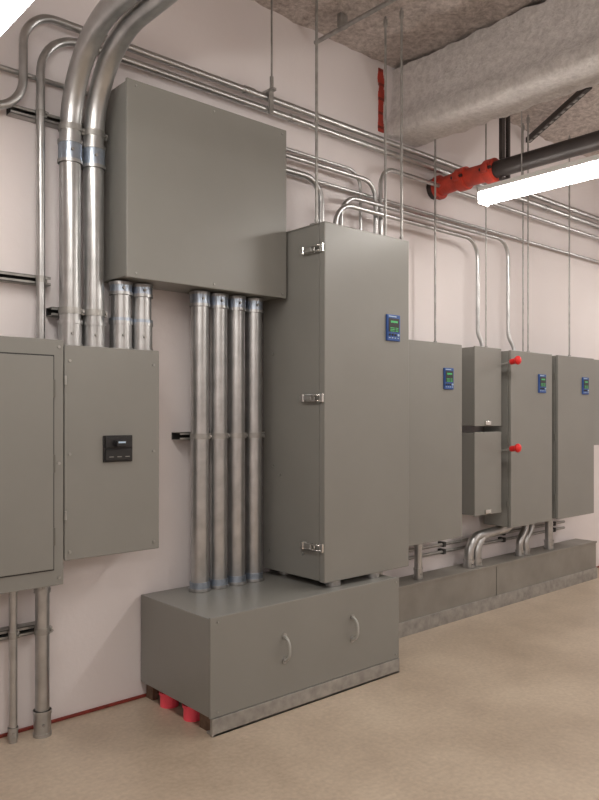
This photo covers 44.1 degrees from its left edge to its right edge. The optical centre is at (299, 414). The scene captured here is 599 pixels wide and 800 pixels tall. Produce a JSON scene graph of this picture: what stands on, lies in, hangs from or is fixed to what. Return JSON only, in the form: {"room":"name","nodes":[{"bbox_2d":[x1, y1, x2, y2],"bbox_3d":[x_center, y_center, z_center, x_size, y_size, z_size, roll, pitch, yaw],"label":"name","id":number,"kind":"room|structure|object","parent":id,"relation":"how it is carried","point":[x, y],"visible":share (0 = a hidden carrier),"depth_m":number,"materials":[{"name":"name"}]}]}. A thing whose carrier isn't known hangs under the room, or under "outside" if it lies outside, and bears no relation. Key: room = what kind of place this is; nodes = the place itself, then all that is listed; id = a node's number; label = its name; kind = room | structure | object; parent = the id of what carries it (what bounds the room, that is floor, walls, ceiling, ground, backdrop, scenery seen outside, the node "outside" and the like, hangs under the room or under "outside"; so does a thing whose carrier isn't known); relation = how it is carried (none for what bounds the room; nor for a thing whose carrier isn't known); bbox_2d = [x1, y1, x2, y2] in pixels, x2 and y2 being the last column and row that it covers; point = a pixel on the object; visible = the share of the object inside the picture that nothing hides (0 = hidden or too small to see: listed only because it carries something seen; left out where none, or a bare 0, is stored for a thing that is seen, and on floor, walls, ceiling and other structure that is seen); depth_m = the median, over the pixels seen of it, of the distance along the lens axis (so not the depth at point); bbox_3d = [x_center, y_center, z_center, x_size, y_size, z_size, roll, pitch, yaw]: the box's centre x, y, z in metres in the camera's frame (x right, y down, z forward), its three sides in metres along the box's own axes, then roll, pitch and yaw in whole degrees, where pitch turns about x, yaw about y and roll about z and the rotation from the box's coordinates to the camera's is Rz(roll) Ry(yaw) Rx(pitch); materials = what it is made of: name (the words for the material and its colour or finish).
{"room":"electrical room","nodes":[
{"label":"electrical room","id":0,"kind":"room"},
{"bbox_2d":[0,0,598,733],"bbox_3d":[-0.126,-0.525,4.665,12.700,4.050,0.150,0,0,-42],"label":"wall","id":1,"kind":"structure","parent":0,"point":[95,613],"depth_m":4.37,"materials":[{"name":"white paint"}]},
{"bbox_2d":[0,621,34,640],"bbox_3d":[-1.499,1.010,3.305,0.740,0.042,0.065,0,0,-42],"label":"channel","id":2,"kind":"object","parent":1,"relation":"attached to","point":[24,629],"visible":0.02,"depth_m":3.46,"materials":[{"name":"silver metal"}]},
{"bbox_2d":[0,271,50,286],"bbox_3d":[-1.495,-0.640,3.315,0.760,0.042,0.055,0,0,-42],"label":"channel","id":3,"kind":"object","parent":1,"relation":"attached to","point":[7,277],"visible":0.76,"depth_m":3.47,"materials":[{"name":"silver metal"}]},
{"bbox_2d":[0,336,62,593],"bbox_3d":[-1.463,0.215,3.198,0.822,1.117,0.272,0,0,-42],"label":"electrical panel","id":4,"kind":"object","parent":1,"relation":"attached to","point":[31,369],"visible":1,"depth_m":3.28,"materials":[{"name":"grey paint"}]},
{"bbox_2d":[0,64,87,95],"bbox_3d":[-2.849,-1.600,2.099,4.920,0.023,0.023,0,0,-42],"label":"conduit","id":5,"kind":"object","parent":1,"relation":"attached to","point":[2,67],"visible":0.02,"depth_m":3.49,"materials":[{"name":"silver metal"}]},
{"bbox_2d":[6,105,83,128],"bbox_3d":[-1.181,-1.420,3.594,0.460,0.042,0.055,0,0,-42],"label":"channel","id":6,"kind":"object","parent":1,"relation":"attached to","point":[16,111],"visible":0.43,"depth_m":3.49,"materials":[{"name":"grey metal"}]},
{"bbox_2d":[46,307,82,319],"bbox_3d":[-1.106,-0.497,3.653,0.270,0.042,0.065,0,0,-42],"label":"channel","id":7,"kind":"object","parent":1,"relation":"attached to","point":[51,311],"visible":0.36,"depth_m":3.58,"materials":[{"name":"silver metal"}]},
{"bbox_2d":[63,345,158,560],"bbox_3d":[-0.959,0.173,3.626,0.500,0.991,0.301,0,0,-42],"label":"breaker panel","id":8,"kind":"object","parent":1,"relation":"attached to","point":[111,395],"visible":0.98,"depth_m":3.53,"materials":[{"name":"grey paint"}]},
{"bbox_2d":[57,0,139,345],"bbox_3d":[1.397,-1.077,0.733,0.126,1.507,7.634,0,0,-42],"label":"conduit","id":9,"kind":"object","parent":8,"relation":"attached to","point":[105,13],"visible":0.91,"depth_m":3.49,"materials":[{"name":"metal"}]},
{"bbox_2d":[109,281,132,348],"bbox_3d":[-0.896,-0.494,3.717,0.118,0.342,0.125,0,0,-42],"label":"conduit","id":10,"kind":"object","parent":8,"relation":"on","point":[120,321],"visible":0.82,"depth_m":3.67,"materials":[{"name":"metal"}]},
{"bbox_2d":[81,0,177,346],"bbox_3d":[1.487,-1.077,0.813,0.126,1.507,7.634,0,0,-42],"label":"conduit","id":11,"kind":"object","parent":8,"relation":"attached to","point":[126,28],"visible":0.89,"depth_m":3.57,"materials":[{"name":"metal"}]},
{"bbox_2d":[131,283,152,350],"bbox_3d":[-0.808,-0.494,3.795,0.118,0.342,0.125,0,0,-42],"label":"conduit","id":12,"kind":"object","parent":8,"relation":"on","point":[142,325],"visible":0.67,"depth_m":3.75,"materials":[{"name":"metal"}]},
{"bbox_2d":[104,77,285,300],"bbox_3d":[-0.542,-1.147,3.998,1.013,0.962,0.277,0,0,-42],"label":"junction box","id":13,"kind":"object","parent":1,"relation":"attached to","point":[195,191],"visible":0.94,"depth_m":3.81,"materials":[{"name":"grey paint"}]},
{"bbox_2d":[172,431,264,439],"bbox_3d":[-0.453,0.115,4.216,0.585,0.042,0.088,0,0,-42],"label":"channel","id":14,"kind":"object","parent":1,"relation":"attached to","point":[175,435],"visible":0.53,"depth_m":4.06,"materials":[{"name":"metal"}]},
{"bbox_2d":[0,566,598,737],"bbox_3d":[-0.072,1.492,4.605,12.400,0.016,0.012,0,0,-42],"label":"baseboard","id":15,"kind":"structure","parent":1,"relation":"attached to","point":[141,695],"depth_m":3.71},
{"bbox_2d":[286,147,361,229],"bbox_3d":[0.097,-0.241,4.689,0.858,2.799,0.022,0,0,-42],"label":"conduit","id":16,"kind":"object","parent":1,"relation":"attached to","point":[287,148],"visible":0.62,"depth_m":4.81,"materials":[{"name":"silver metal"}]},
{"bbox_2d":[377,68,383,132],"bbox_3d":[0.571,-2.201,5.178,0.067,0.442,0.006,0,0,-42],"label":"trim","id":17,"kind":"structure","parent":1,"relation":"attached to","point":[380,77],"depth_m":5.17,"materials":[{"name":"red paint"}]},
{"bbox_2d":[409,340,461,545],"bbox_3d":[0.843,0.186,5.212,0.639,1.378,0.317,0,0,-42],"label":"upper cabinet","id":18,"kind":"object","parent":1,"relation":"attached to","point":[435,368],"visible":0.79,"depth_m":5.11,"materials":[{"name":"grey metal"}]},
{"bbox_2d":[286,174,598,262],"bbox_3d":[2.188,-1.485,6.542,6.447,0.024,0.024,0,0,-42],"label":"conduit","id":19,"kind":"object","parent":1,"relation":"attached to","point":[319,181],"visible":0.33,"depth_m":5.59,"materials":[{"name":"silver metal"}]},
{"bbox_2d":[409,526,564,559],"bbox_3d":[1.401,1.030,5.882,2.700,0.036,0.055,0,0,-42],"label":"conduit","id":20,"kind":"object","parent":1,"relation":"attached to","point":[500,539],"visible":0.5,"depth_m":5.94,"materials":[{"name":"silver metal"}]},
{"bbox_2d":[409,520,564,551],"bbox_3d":[1.401,0.975,5.882,2.700,0.036,0.055,0,0,-42],"label":"conduit","id":21,"kind":"object","parent":1,"relation":"attached to","point":[440,543],"visible":0.39,"depth_m":5.68,"materials":[{"name":"silver metal"}]},
{"bbox_2d":[462,432,521,515],"bbox_3d":[1.415,0.441,5.645,0.368,0.626,0.429,0,0,-42],"label":"switch","id":22,"kind":"object","parent":1,"relation":"attached to","point":[481,451],"visible":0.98,"depth_m":5.57,"materials":[{"name":"grey paint"}]},
{"bbox_2d":[462,346,521,425],"bbox_3d":[1.415,-0.215,5.645,0.368,0.598,0.429,0,0,-42],"label":"switch","id":23,"kind":"object","parent":1,"relation":"attached to","point":[481,366],"visible":0.96,"depth_m":5.57,"materials":[{"name":"grey paint"}]},
{"bbox_2d":[333,204,483,346],"bbox_3d":[0.816,-0.937,5.186,1.590,0.846,0.050,0,0,-42],"label":"conduit","id":24,"kind":"object","parent":23,"relation":"attached to","point":[346,206],"visible":0.91,"depth_m":5.42,"materials":[{"name":"silver metal"}]},
{"bbox_2d":[484,350,551,527],"bbox_3d":[1.771,0.186,6.035,0.632,1.378,0.317,0,0,-42],"label":"upper cabinet","id":25,"kind":"object","parent":1,"relation":"attached to","point":[526,387],"visible":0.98,"depth_m":5.87,"materials":[{"name":"grey metal"}]},
{"bbox_2d":[339,196,515,350],"bbox_3d":[1.010,-0.969,5.404,1.990,0.932,0.060,0,0,-42],"label":"conduit","id":26,"kind":"object","parent":25,"relation":"attached to","point":[352,198],"visible":0.83,"depth_m":5.64,"materials":[{"name":"silver metal"}]},
{"bbox_2d":[526,87,591,142],"bbox_3d":[2.028,-2.369,5.853,0.045,0.048,1.068,0,0,-6],"label":"strut","id":27,"kind":"object","parent":1,"relation":"attached to","point":[577,95],"visible":0.91,"depth_m":5.78,"materials":[{"name":"black metal"}]},
{"bbox_2d":[552,355,593,518],"bbox_3d":[2.303,0.186,6.506,0.646,1.378,0.317,0,0,-42],"label":"upper cabinet","id":28,"kind":"object","parent":1,"relation":"attached to","point":[572,377],"visible":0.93,"depth_m":6.35,"materials":[{"name":"grey metal"}]},
{"bbox_2d":[594,360,598,444],"bbox_3d":[2.717,-0.115,6.908,0.380,0.778,0.265,0,0,-42],"label":"wall control box","id":29,"kind":"object","parent":1,"relation":"attached to","point":[596,362],"depth_m":6.74,"materials":[{"name":"grey paint"}]},
{"bbox_2d":[0,568,598,799],"bbox_3d":[2.477,1.575,1.728,12.700,0.150,8.000,0,0,-42],"label":"floor","id":30,"kind":"structure","parent":0,"point":[502,703],"depth_m":3.43,"materials":[{"name":"concrete"}]},
{"bbox_2d":[7,591,20,743],"bbox_3d":[-1.310,1.137,3.391,0.050,0.726,0.054,0,0,-42],"label":"conduit","id":31,"kind":"object","parent":30,"relation":"on","point":[13,634],"visible":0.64,"depth_m":3.38,"materials":[{"name":"silver metal"}]},
{"bbox_2d":[33,586,53,738],"bbox_3d":[-1.204,1.137,3.469,0.086,0.726,0.088,0,0,29],"label":"conduit","id":32,"kind":"object","parent":30,"relation":"on","point":[42,711],"visible":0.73,"depth_m":3.44,"materials":[{"name":"silver metal"}]},
{"bbox_2d":[159,691,178,708],"bbox_3d":[-0.672,1.462,3.827,0.108,0.075,0.108,0,0,-42],"label":"cap","id":33,"kind":"object","parent":30,"relation":"on","point":[166,702],"visible":0.49,"depth_m":3.78,"materials":[{"name":"plastic"}]},
{"bbox_2d":[182,703,199,721],"bbox_3d":[-0.526,1.462,3.662,0.108,0.075,0.108,0,0,-42],"label":"cap","id":34,"kind":"object","parent":30,"relation":"on","point":[189,714],"visible":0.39,"depth_m":3.62,"materials":[{"name":"plastic"}]},
{"bbox_2d":[141,570,398,737],"bbox_3d":[-0.113,1.222,4.096,1.329,0.555,0.695,0,0,-42],"label":"box","id":35,"kind":"object","parent":30,"relation":"on","point":[238,656],"visible":1,"depth_m":3.78,"materials":[{"name":"grey paint"}]},
{"bbox_2d":[188,291,211,592],"bbox_3d":[-0.538,0.141,4.011,0.126,1.614,0.124,0,0,-42],"label":"conduit","id":36,"kind":"object","parent":35,"relation":"on","point":[199,304],"visible":1,"depth_m":3.97,"materials":[{"name":"metal"}]},
{"bbox_2d":[209,293,229,588],"bbox_3d":[-0.446,0.141,4.092,0.126,1.614,0.124,0,0,-42],"label":"conduit","id":37,"kind":"object","parent":35,"relation":"on","point":[218,578],"visible":0.88,"depth_m":4.05,"materials":[{"name":"metal"}]},
{"bbox_2d":[227,295,247,585],"bbox_3d":[-0.353,0.141,4.174,0.126,1.614,0.124,0,0,-42],"label":"conduit","id":38,"kind":"object","parent":35,"relation":"on","point":[236,575],"visible":0.9,"depth_m":4.13,"materials":[{"name":"metal"}]},
{"bbox_2d":[245,298,264,581],"bbox_3d":[-0.261,0.141,4.255,0.126,1.614,0.124,0,0,-42],"label":"conduit","id":39,"kind":"object","parent":35,"relation":"on","point":[254,306],"visible":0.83,"depth_m":4.21,"materials":[{"name":"metal"}]},
{"bbox_2d":[263,221,408,586],"bbox_3d":[0.214,-0.067,4.438,0.731,2.032,0.562,0,0,-42],"label":"tall cabinet","id":40,"kind":"object","parent":35,"relation":"on","point":[336,349],"visible":0.98,"depth_m":4.22,"materials":[{"name":"grey metal"}]},
{"bbox_2d":[286,166,323,222],"bbox_3d":[0.003,-1.263,4.452,0.403,0.414,0.052,0,0,-42],"label":"conduit","id":41,"kind":"object","parent":40,"relation":"on","point":[291,171],"visible":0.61,"depth_m":4.51,"materials":[{"name":"silver metal"}]},
{"bbox_2d":[286,153,377,233],"bbox_3d":[0.165,-0.213,4.689,0.962,2.743,0.030,0,0,-42],"label":"conduit","id":42,"kind":"object","parent":40,"relation":"on","point":[288,155],"visible":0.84,"depth_m":4.81,"materials":[{"name":"silver metal"}]},
{"bbox_2d":[463,526,506,567],"bbox_3d":[1.460,0.999,5.780,0.541,0.318,0.092,0,0,-42],"label":"conduit","id":43,"kind":"object","parent":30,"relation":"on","point":[468,561],"visible":0.91,"depth_m":5.63,"materials":[{"name":"silver metal"}]},
{"bbox_2d":[474,527,513,566],"bbox_3d":[1.539,0.999,5.850,0.551,0.318,0.092,0,0,-42],"label":"conduit","id":44,"kind":"object","parent":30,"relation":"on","point":[478,548],"visible":0.6,"depth_m":5.68,"materials":[{"name":"silver metal"}]},
{"bbox_2d":[399,539,596,637],"bbox_3d":[1.453,1.329,5.805,3.255,0.342,0.212,0,0,-42],"label":"enclosure","id":45,"kind":"object","parent":30,"relation":"on","point":[446,595],"visible":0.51,"depth_m":5.69,"materials":[{"name":"grey paint"}]},
{"bbox_2d":[413,544,422,579],"bbox_3d":[0.841,1.016,5.232,0.068,0.283,0.072,0,0,-42],"label":"conduit","id":46,"kind":"object","parent":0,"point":[418,569],"visible":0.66,"depth_m":5.21,"materials":[{"name":"silver metal"}]},
{"bbox_2d":[253,0,598,156],"bbox_3d":[2.477,-2.572,1.728,12.700,0.256,8.000,0,0,-42],"label":"ceiling","id":47,"kind":"structure","parent":0,"point":[429,26],"depth_m":4.71,"materials":[{"name":"grey concrete"}]},
{"bbox_2d":[0,0,33,35],"bbox_3d":[-0.406,-1.936,1.898,0.128,1.048,2.460,0,0,-42],"label":"linear light fixture","id":48,"kind":"object","parent":47,"relation":"hanging from","point":[10,10],"visible":1,"depth_m":2.60,"materials":[{"name":"plastic"}]},
{"bbox_2d":[263,0,275,114],"bbox_3d":[-0.194,-2.120,4.410,0.030,0.680,0.139,0,0,-42],"label":"hanger","id":49,"kind":"object","parent":47,"relation":"hanging from","point":[272,89],"visible":0.95,"depth_m":4.37,"materials":[{"name":"grey metal"}]},
{"bbox_2d":[0,14,598,220],"bbox_3d":[-0.023,-1.645,4.549,12.400,0.530,0.050,0,0,-42],"label":"conduit","id":50,"kind":"object","parent":49,"relation":"hanging from","point":[30,24],"visible":0.9,"depth_m":4.09,"materials":[{"name":"silver metal"}]},
{"bbox_2d":[36,37,598,338],"bbox_3d":[1.692,-1.091,6.066,7.822,1.497,0.055,0,0,-42],"label":"conduit","id":51,"kind":"object","parent":49,"relation":"hanging from","point":[41,114],"visible":0.94,"depth_m":3.52,"materials":[{"name":"silver metal"}]},
{"bbox_2d":[315,0,318,221],"bbox_3d":[0.097,-1.772,4.188,0.027,1.377,0.027,0,0,-42],"label":"rod","id":52,"kind":"object","parent":47,"relation":"hanging from","point":[316,1],"visible":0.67,"depth_m":4.18,"materials":[{"name":"grey metal"}]},
{"bbox_2d":[314,0,396,43],"bbox_3d":[2.640,-2.403,1.845,0.060,0.094,7.660,0,0,-42],"label":"conduit","id":53,"kind":"object","parent":47,"relation":"hanging from","point":[342,19],"depth_m":4.50,"materials":[{"name":"grey metal"}]},
{"bbox_2d":[383,16,386,235],"bbox_3d":[0.531,-1.758,4.572,0.027,1.404,0.027,0,0,-42],"label":"rod","id":54,"kind":"object","parent":47,"relation":"hanging from","point":[385,17],"visible":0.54,"depth_m":4.57,"materials":[{"name":"grey metal"}]},
{"bbox_2d":[399,8,403,239],"bbox_3d":[0.617,-1.758,4.475,0.027,1.404,0.027,0,0,-42],"label":"rod","id":55,"kind":"object","parent":47,"relation":"hanging from","point":[401,13],"visible":0.94,"depth_m":4.47,"materials":[{"name":"grey metal"}]},
{"bbox_2d":[434,139,436,341],"bbox_3d":[0.966,-1.482,5.265,0.027,1.956,0.027,0,0,-42],"label":"rod","id":56,"kind":"object","parent":47,"relation":"hanging from","point":[434,139],"visible":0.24,"depth_m":5.26,"materials":[{"name":"silver metal"}]},
{"bbox_2d":[484,123,487,346],"bbox_3d":[1.453,-1.486,5.764,0.027,1.948,0.027,0,0,-42],"label":"rod","id":57,"kind":"object","parent":47,"relation":"hanging from","point":[486,123],"visible":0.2,"depth_m":5.76,"materials":[{"name":"silver metal"}]},
{"bbox_2d":[387,0,598,147],"bbox_3d":[3.284,-2.202,2.443,0.370,0.517,7.700,0,0,-42],"label":"ceiling beam","id":58,"kind":"structure","parent":47,"relation":"attached to","point":[547,51],"depth_m":4.60,"materials":[{"name":"grey concrete"}]},
{"bbox_2d":[499,116,509,180],"bbox_3d":[1.430,-2.045,5.156,0.110,0.830,0.040,0,0,-42],"label":"hanger","id":59,"kind":"object","parent":47,"relation":"hanging from","point":[504,123],"visible":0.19,"depth_m":5.14,"materials":[{"name":"black metal"}]},
{"bbox_2d":[426,130,598,199],"bbox_3d":[3.570,-1.703,2.696,0.220,0.188,7.700,0,0,-42],"label":"pipe","id":60,"kind":"object","parent":59,"relation":"hanging from","point":[489,171],"visible":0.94,"depth_m":5.04,"materials":[{"name":"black metal"}]},
{"bbox_2d":[522,123,524,350],"bbox_3d":[1.885,-1.482,6.241,0.027,1.956,0.027,0,0,-42],"label":"rod","id":61,"kind":"object","parent":47,"relation":"hanging from","point":[523,125],"visible":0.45,"depth_m":6.23,"materials":[{"name":"silver metal"}]},
{"bbox_2d":[526,115,529,351],"bbox_3d":[1.875,-1.482,6.071,0.027,1.956,0.027,0,0,-42],"label":"rod","id":62,"kind":"object","parent":47,"relation":"hanging from","point":[528,117],"visible":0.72,"depth_m":6.06,"materials":[{"name":"silver metal"}]},
{"bbox_2d":[477,111,598,206],"bbox_3d":[2.049,-1.691,4.074,0.128,0.558,2.460,0,0,-42],"label":"linear light fixture","id":63,"kind":"object","parent":47,"relation":"hanging from","point":[587,168],"visible":1,"depth_m":4.62,"materials":[{"name":"plastic"}]},
{"bbox_2d":[568,135,570,355],"bbox_3d":[2.377,-1.482,6.516,0.027,1.956,0.027,0,0,-42],"label":"rod","id":64,"kind":"object","parent":47,"relation":"hanging from","point":[569,135],"visible":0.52,"depth_m":6.51,"materials":[{"name":"silver metal"}]},
{"bbox_2d":[515,525,528,555],"bbox_3d":[1.845,1.015,6.122,0.157,0.286,0.078,0,0,-42],"label":"conduit","id":65,"kind":"object","parent":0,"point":[519,551],"visible":0.94,"depth_m":6.08,"materials":[{"name":"silver metal"}]},
{"bbox_2d":[523,524,534,554],"bbox_3d":[1.913,1.015,6.182,0.157,0.286,0.078,0,0,-42],"label":"conduit","id":66,"kind":"object","parent":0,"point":[526,548],"visible":0.67,"depth_m":6.14,"materials":[{"name":"silver metal"}]},
{"bbox_2d":[544,518,553,549],"bbox_3d":[2.159,1.016,6.399,0.083,0.283,0.088,0,0,-42],"label":"conduit","id":67,"kind":"object","parent":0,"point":[548,541],"visible":0.94,"depth_m":6.37,"materials":[{"name":"silver metal"}]},
{"bbox_3d":[7.174,-0.525,5.890,0.150,4.050,7.700,0,0,-42],"label":"wall","id":68,"kind":"structure","parent":0,"visible":0},
{"bbox_2d":[378,168,598,574],"bbox_3d":[2.585,-0.274,6.834,5.465,2.863,0.030,0,0,-42],"label":"conduit","id":69,"kind":"object","parent":68,"relation":"attached to","point":[392,170],"visible":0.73,"depth_m":5.43,"materials":[{"name":"silver metal"}]}
]}

